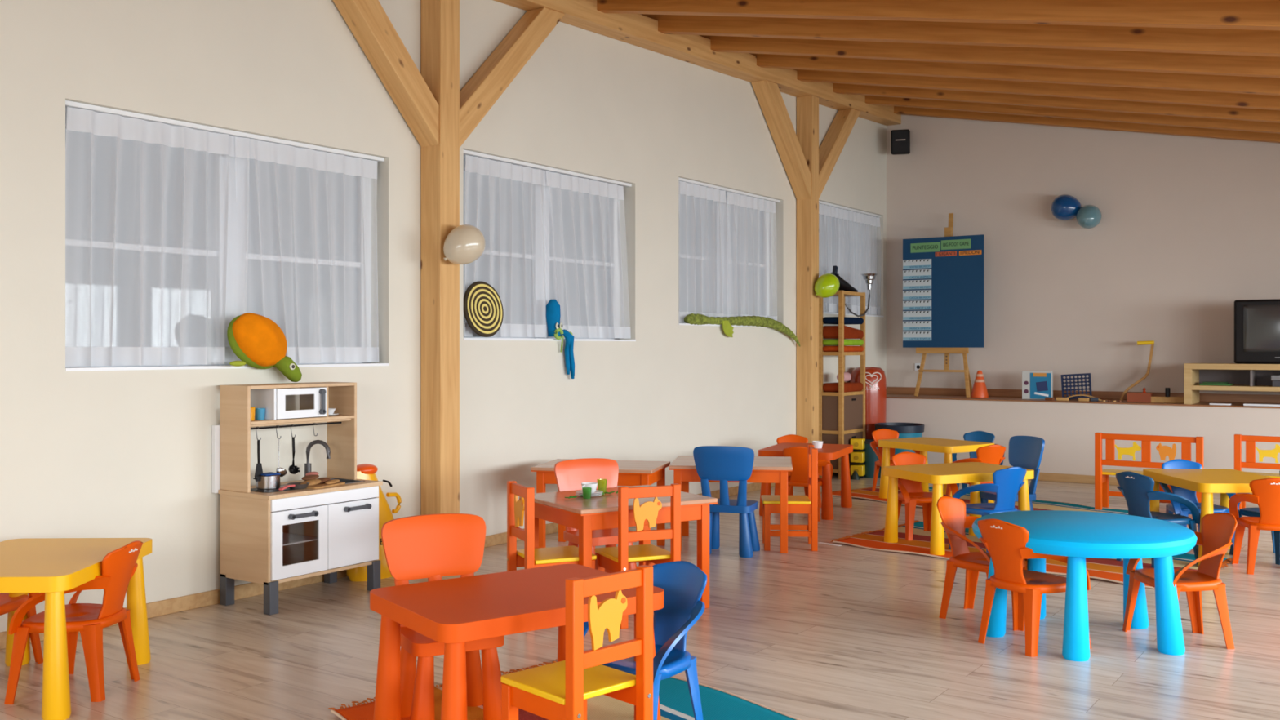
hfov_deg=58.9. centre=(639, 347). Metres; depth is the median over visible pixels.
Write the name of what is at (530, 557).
chair
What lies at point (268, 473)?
lid
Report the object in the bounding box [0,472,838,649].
baseboard
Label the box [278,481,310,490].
frying pan
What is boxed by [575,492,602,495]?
plate
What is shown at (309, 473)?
ham
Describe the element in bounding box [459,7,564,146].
brace
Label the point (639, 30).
beam
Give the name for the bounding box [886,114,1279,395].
wall
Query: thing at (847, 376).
cloth
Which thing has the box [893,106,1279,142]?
rafter
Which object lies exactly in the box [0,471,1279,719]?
floor
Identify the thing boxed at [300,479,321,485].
bread
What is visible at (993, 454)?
armchair
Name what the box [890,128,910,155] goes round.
loudspeaker
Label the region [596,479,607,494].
beaker
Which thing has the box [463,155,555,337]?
curtain
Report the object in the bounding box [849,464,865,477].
crate
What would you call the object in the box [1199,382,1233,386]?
folder
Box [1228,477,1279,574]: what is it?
armchair
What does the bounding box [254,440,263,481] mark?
spatula
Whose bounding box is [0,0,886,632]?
wall
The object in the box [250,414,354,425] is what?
shelf
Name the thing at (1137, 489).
armchair
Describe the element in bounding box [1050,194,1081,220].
balloon
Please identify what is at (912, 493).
armchair
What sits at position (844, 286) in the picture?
hat
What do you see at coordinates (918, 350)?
tray
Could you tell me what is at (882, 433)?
armchair
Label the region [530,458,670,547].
table
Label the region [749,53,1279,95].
rafter
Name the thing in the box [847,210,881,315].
curtain
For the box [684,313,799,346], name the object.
plush crocodile
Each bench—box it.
[1094,432,1203,510]
[1234,434,1279,510]
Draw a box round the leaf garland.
[564,490,617,498]
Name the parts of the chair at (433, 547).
leg, leg, backrest, seat, leg, leg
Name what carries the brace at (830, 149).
attached to the timber post at (807, 106)
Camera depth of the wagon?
10.58 m
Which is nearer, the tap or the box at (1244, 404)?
the tap
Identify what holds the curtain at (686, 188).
hanging from the window at (709, 202)
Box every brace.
[333,0,439,146]
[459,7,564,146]
[751,80,810,199]
[818,108,860,198]
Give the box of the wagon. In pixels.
[1044,397,1054,400]
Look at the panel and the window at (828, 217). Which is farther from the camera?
the window at (828, 217)
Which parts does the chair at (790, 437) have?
leg, backrest, leg, leg, arm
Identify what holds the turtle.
on the window at (126, 315)
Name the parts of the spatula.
handle, blade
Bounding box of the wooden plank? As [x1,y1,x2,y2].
[1151,395,1183,403]
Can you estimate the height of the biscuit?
0.019 m
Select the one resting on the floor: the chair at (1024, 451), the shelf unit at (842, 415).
the shelf unit at (842, 415)
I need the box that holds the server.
[288,437,300,474]
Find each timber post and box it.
[421,0,459,515]
[796,94,818,443]
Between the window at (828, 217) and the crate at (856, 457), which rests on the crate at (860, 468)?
the crate at (856, 457)
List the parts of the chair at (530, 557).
post, rail, rail, post, seat, leg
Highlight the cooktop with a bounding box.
[250,484,303,493]
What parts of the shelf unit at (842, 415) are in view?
drawer, drawer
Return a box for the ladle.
[275,439,287,476]
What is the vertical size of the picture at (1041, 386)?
0.103 m
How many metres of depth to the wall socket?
11.93 m
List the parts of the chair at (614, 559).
leg, post, seat, leg, rail, rail, post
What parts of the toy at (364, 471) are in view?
handle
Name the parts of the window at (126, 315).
pane, curtain rail, sill, pane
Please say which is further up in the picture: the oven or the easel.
the easel
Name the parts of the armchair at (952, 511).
leg, backrest, arm, leg, leg, seat, arm, leg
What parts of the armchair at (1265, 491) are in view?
leg, arm, leg, seat, backrest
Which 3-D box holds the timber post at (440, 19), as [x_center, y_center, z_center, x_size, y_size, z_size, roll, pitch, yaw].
[-1.158,-0.457,6.571,0.160,3.375,0.160,0,0,35]
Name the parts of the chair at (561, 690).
leg, seat, post, leg, rail, rail, post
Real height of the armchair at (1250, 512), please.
0.536 m
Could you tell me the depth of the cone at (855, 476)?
10.60 m
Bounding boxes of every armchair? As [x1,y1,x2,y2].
[0,592,43,664]
[4,540,142,704]
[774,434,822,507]
[779,445,832,521]
[870,428,919,491]
[891,451,958,540]
[936,496,1027,618]
[945,444,1005,495]
[948,466,1026,552]
[951,431,1004,488]
[977,518,1091,657]
[1115,471,1199,568]
[1122,512,1237,648]
[1159,458,1239,554]
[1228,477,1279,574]
[1229,471,1279,564]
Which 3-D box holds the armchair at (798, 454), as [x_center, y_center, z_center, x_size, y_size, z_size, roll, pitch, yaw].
[1.176,0.962,8.201,0.420,0.536,0.376,0,0,15]
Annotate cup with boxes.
[581,482,597,493]
[812,440,822,448]
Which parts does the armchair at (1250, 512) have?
leg, seat, leg, leg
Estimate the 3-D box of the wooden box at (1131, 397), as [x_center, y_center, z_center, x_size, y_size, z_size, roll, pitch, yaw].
[4.523,0.448,10.261,0.200,0.085,0.100,0,0,30]
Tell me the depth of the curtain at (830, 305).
11.17 m
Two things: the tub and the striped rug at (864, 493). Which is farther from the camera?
the tub
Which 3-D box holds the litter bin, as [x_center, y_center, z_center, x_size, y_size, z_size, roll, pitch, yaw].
[2.267,0.708,11.277,0.364,1.045,0.368,0,0,35]
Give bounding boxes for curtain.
[65,106,249,366]
[234,136,378,363]
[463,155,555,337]
[546,170,631,338]
[678,180,733,322]
[726,191,777,320]
[818,203,851,313]
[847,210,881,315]
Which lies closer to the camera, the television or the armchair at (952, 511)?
the armchair at (952, 511)
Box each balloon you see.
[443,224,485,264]
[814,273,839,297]
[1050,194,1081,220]
[1075,204,1101,228]
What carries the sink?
in the toy kitchen at (269, 538)
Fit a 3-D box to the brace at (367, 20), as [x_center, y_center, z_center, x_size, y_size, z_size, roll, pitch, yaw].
[-1.460,-1.639,6.139,0.145,0.961,0.894,0,0,35]
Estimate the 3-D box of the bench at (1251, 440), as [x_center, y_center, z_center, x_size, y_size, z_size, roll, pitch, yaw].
[4.783,0.935,8.297,0.740,0.589,0.280,0,0,35]
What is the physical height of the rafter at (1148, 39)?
1.610 m
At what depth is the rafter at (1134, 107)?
9.45 m
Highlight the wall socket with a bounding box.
[915,363,920,370]
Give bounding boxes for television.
[1234,298,1279,364]
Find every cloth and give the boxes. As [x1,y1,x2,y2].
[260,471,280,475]
[822,316,863,324]
[822,325,863,338]
[822,338,863,345]
[822,346,863,351]
[822,382,862,392]
[836,372,851,382]
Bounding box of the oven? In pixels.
[270,504,328,580]
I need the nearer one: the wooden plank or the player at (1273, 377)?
the player at (1273, 377)
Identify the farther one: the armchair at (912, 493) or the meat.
the armchair at (912, 493)
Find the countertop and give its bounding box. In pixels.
[218,477,382,499]
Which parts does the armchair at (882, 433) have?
leg, arm, seat, backrest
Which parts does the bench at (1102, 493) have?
post, leg, seat, rail, rail, post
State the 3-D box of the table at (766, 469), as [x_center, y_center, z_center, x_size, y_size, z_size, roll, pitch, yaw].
[0.581,0.970,7.125,0.740,0.520,0.660,0,0,7]
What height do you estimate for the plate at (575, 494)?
0.009 m
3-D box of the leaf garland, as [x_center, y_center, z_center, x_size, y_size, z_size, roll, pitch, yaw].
[-0.213,0.702,5.439,0.381,0.012,0.050,0,0,-40]
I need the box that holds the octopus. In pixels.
[546,299,574,378]
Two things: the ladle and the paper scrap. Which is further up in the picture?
the ladle
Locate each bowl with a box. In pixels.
[275,467,287,476]
[328,408,336,414]
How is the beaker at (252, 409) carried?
on the toy kitchen at (269, 538)
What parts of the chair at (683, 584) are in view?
arm, seat, leg, arm, backrest, leg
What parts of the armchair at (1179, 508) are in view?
leg, arm, backrest, leg, seat, leg, arm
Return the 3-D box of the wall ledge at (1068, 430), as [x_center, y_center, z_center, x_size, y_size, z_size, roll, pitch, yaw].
[5.491,0.866,9.718,7.450,0.728,0.700,0,0,35]
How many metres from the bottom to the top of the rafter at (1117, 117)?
1.610 m
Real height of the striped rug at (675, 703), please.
0.020 m
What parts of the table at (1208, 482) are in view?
leg, leg, leg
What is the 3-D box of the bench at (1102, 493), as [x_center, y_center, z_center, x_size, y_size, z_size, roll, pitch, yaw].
[3.825,0.935,8.480,0.740,0.589,0.280,0,0,35]
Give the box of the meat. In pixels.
[317,477,330,484]
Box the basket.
[858,439,880,477]
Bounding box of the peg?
[1164,387,1169,396]
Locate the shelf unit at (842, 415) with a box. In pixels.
[818,290,865,479]
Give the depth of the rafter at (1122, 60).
7.52 m
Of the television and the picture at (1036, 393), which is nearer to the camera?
the television
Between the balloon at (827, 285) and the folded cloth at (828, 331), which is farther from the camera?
the folded cloth at (828, 331)
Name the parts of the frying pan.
handle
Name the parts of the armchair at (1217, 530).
leg, arm, seat, leg, leg, arm, backrest, leg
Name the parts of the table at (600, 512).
leg, leg, leg, leg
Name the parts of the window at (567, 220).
pane, curtain rail, sill, pane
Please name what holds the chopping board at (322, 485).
on the toy kitchen at (269, 538)
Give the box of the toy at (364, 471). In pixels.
[346,463,401,581]
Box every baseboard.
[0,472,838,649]
[886,386,1279,403]
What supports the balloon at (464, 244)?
attached to the timber post at (440, 19)
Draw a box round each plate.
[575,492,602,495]
[575,493,602,497]
[576,489,603,494]
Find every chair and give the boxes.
[381,513,504,719]
[500,564,653,719]
[506,480,596,571]
[554,457,636,573]
[583,560,706,719]
[595,483,680,628]
[693,445,759,557]
[760,444,817,551]
[979,435,1044,516]
[1159,483,1172,503]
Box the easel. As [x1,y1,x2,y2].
[914,213,972,397]
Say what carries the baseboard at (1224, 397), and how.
attached to the wall at (1188, 229)
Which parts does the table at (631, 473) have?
leg, leg, leg, leg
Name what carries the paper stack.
on the trim at (888, 395)
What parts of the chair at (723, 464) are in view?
leg, leg, backrest, seat, leg, leg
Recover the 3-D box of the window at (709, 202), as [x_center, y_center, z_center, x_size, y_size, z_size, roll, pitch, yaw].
[0.716,-0.757,9.563,0.204,1.156,1.729,0,0,35]
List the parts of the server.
handle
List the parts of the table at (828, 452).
leg, leg, leg, leg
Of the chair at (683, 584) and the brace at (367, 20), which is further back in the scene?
the brace at (367, 20)
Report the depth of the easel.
11.42 m
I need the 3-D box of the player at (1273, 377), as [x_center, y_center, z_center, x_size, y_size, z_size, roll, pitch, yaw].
[5.527,0.251,9.534,0.360,0.045,0.240,0,0,35]
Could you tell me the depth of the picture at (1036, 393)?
10.77 m
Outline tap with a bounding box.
[304,440,330,480]
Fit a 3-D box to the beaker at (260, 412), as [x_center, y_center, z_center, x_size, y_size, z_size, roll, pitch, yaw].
[-1.832,0.318,5.466,0.048,0.055,0.048,0,0,35]
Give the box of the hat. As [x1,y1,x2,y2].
[831,265,857,292]
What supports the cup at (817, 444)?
on the table at (828, 452)
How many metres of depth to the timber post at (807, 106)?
10.37 m
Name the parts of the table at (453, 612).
leg, leg, leg, leg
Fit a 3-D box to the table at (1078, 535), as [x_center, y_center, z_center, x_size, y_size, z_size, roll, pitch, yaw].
[1.877,0.990,4.826,0.890,0.480,0.890,0,0,35]
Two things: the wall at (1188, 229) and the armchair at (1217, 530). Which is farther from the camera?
the wall at (1188, 229)
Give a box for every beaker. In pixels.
[250,407,255,420]
[255,408,265,419]
[582,487,591,498]
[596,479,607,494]
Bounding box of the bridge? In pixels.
[1067,394,1102,400]
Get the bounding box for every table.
[0,537,151,719]
[369,564,663,719]
[519,484,717,608]
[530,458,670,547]
[668,455,792,553]
[758,442,853,519]
[878,436,994,502]
[883,462,1034,555]
[972,510,1197,661]
[1142,468,1271,566]
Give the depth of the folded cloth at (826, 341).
10.72 m
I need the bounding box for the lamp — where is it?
[844,273,877,316]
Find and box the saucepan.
[253,474,283,489]
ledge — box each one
[886,398,1279,476]
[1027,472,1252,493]
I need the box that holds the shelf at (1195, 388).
[1191,384,1279,391]
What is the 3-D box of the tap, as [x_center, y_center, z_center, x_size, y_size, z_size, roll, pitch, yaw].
[-1.642,0.573,5.778,0.144,0.211,0.034,0,0,12]
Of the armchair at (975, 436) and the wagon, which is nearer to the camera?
the armchair at (975, 436)
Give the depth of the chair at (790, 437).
9.05 m
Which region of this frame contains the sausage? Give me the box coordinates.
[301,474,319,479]
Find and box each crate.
[849,451,865,464]
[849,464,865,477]
[850,438,865,451]
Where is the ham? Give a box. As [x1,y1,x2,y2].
[305,471,318,475]
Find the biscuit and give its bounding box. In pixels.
[324,479,339,484]
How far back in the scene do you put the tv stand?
9.85 m
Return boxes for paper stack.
[1208,403,1231,405]
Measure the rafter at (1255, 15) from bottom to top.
1.610 m
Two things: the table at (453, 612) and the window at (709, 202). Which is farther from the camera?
the window at (709, 202)
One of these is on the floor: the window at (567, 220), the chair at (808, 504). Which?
the chair at (808, 504)
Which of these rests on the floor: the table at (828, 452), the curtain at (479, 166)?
the table at (828, 452)
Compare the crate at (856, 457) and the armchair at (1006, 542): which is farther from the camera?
the crate at (856, 457)
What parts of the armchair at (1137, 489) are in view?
arm, backrest, leg, seat, arm, leg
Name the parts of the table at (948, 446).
leg, leg, leg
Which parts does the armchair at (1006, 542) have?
arm, leg, backrest, leg, seat, leg, arm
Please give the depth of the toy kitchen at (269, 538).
5.42 m
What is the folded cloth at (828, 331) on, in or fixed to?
on the folded cloth at (826, 341)
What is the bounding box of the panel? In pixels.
[211,424,220,493]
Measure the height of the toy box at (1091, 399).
0.035 m
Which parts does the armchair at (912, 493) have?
leg, arm, backrest, leg, seat, leg, arm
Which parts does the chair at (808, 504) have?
leg, leg, seat, post, rail, post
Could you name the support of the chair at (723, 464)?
on the floor
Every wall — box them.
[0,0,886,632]
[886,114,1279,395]
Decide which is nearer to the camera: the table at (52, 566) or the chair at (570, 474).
the table at (52, 566)
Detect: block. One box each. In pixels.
[1055,397,1068,400]
[1078,397,1088,401]
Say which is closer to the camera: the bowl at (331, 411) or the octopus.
the bowl at (331, 411)
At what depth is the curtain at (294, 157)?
6.06 m
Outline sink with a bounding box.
[330,478,364,484]
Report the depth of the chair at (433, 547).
3.82 m
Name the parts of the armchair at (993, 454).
leg, arm, seat, backrest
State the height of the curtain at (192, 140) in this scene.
1.125 m
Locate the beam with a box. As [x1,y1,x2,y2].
[493,0,901,125]
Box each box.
[1022,370,1053,399]
[1089,397,1098,401]
[1126,392,1151,402]
[1243,403,1279,406]
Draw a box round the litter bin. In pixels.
[849,366,886,439]
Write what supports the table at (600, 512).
on the floor
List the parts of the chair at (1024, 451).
leg, seat, backrest, leg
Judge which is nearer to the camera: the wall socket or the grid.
the grid
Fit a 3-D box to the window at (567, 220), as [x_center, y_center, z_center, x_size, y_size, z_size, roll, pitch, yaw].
[-0.631,-0.628,7.639,0.204,1.160,1.801,0,0,35]
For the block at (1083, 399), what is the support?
on the trim at (888, 395)
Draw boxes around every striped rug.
[328,658,801,719]
[820,485,1128,514]
[830,520,1232,588]
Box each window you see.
[65,100,389,371]
[463,149,635,341]
[678,177,780,327]
[818,200,884,316]
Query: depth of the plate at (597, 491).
5.43 m
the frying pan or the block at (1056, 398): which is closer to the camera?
the frying pan
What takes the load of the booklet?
on the folder
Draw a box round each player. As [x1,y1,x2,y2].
[1271,374,1279,380]
[1271,380,1279,386]
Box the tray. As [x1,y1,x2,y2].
[915,347,968,353]
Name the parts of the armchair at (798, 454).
leg, backrest, seat, leg, arm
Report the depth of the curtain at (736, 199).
9.77 m
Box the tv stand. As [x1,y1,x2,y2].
[1183,363,1279,404]
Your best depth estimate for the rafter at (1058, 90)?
8.81 m
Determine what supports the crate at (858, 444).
on the crate at (856, 457)
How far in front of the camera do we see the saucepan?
5.40 m
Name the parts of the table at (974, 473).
leg, leg, leg, leg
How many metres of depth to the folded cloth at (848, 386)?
10.73 m
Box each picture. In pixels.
[1034,391,1048,396]
[1035,381,1048,391]
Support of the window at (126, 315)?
in the wall at (87, 454)
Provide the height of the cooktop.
0.003 m
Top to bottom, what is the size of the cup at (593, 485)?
0.045 m
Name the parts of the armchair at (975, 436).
arm, backrest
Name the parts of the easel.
leg, leg, leg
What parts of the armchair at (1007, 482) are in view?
arm, leg, seat, arm, backrest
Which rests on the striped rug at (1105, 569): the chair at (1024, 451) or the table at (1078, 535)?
the chair at (1024, 451)
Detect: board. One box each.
[306,481,345,488]
[902,234,983,347]
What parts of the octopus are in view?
curled arm, lime arm, arm, arm, arm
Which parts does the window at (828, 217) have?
pane, curtain rail, sill, pane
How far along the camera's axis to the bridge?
10.52 m
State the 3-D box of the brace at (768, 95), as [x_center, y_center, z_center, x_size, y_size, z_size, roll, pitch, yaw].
[1.254,-1.821,10.018,0.145,0.925,0.859,0,0,35]
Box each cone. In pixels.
[850,471,860,479]
[970,370,988,397]
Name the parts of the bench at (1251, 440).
post, leg, rail, rail, seat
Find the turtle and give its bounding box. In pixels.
[226,312,302,382]
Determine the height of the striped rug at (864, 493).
0.021 m
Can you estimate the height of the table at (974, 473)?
0.480 m
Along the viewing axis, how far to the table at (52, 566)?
3.91 m
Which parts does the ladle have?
handle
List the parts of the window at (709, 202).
pane, sill, curtain rail, pane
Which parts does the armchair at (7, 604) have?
seat, arm, leg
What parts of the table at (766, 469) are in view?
leg, leg, leg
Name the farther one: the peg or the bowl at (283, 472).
the peg
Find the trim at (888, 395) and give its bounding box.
[886,393,1279,408]
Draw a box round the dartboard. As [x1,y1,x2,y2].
[463,280,503,337]
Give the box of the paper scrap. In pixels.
[818,542,840,546]
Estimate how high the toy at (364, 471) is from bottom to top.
0.612 m
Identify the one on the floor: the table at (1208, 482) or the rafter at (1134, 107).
the table at (1208, 482)
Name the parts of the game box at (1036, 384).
picture panel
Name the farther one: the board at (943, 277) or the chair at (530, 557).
the board at (943, 277)
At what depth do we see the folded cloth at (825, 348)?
10.72 m
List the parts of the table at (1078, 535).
leg, leg, leg, leg, leg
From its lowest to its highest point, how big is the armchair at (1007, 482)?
0.536 m
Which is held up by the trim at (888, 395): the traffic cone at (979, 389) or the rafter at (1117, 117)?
the traffic cone at (979, 389)
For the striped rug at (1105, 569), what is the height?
0.020 m
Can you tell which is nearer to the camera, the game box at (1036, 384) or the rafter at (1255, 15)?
the rafter at (1255, 15)
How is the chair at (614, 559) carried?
on the floor
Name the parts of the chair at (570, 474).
leg, backrest, leg, seat, leg, leg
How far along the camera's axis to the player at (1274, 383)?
9.51 m
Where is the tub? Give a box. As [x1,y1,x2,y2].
[875,422,924,454]
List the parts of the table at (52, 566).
leg, leg, leg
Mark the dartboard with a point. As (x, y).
(483, 313)
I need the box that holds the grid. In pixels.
[1061,373,1092,399]
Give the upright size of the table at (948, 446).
0.480 m
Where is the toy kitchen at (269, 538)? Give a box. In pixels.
[218,382,382,615]
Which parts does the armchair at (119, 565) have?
leg, arm, leg, seat, leg, arm, backrest, leg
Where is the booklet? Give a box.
[1202,381,1228,383]
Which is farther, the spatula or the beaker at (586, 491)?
the spatula
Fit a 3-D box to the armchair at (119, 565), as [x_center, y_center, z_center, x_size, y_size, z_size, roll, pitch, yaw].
[-1.998,0.962,4.084,0.376,0.536,0.420,0,0,4]
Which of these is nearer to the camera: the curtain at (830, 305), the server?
the server
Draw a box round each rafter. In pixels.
[596,0,1279,30]
[641,13,1279,57]
[699,35,1279,78]
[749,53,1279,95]
[794,69,1279,110]
[832,83,1279,123]
[865,95,1279,133]
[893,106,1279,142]
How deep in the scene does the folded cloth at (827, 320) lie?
10.72 m
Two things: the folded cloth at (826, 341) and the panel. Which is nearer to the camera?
the panel
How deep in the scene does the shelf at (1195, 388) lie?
9.67 m
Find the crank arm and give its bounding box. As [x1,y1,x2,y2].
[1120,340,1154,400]
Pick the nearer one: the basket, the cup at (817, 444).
the cup at (817, 444)
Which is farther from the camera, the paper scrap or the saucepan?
the paper scrap
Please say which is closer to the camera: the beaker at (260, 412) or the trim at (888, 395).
the beaker at (260, 412)
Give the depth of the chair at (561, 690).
3.11 m
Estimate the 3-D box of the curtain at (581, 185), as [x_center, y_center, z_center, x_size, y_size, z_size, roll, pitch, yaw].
[-0.352,-0.625,7.946,0.064,1.110,0.968,0,0,35]

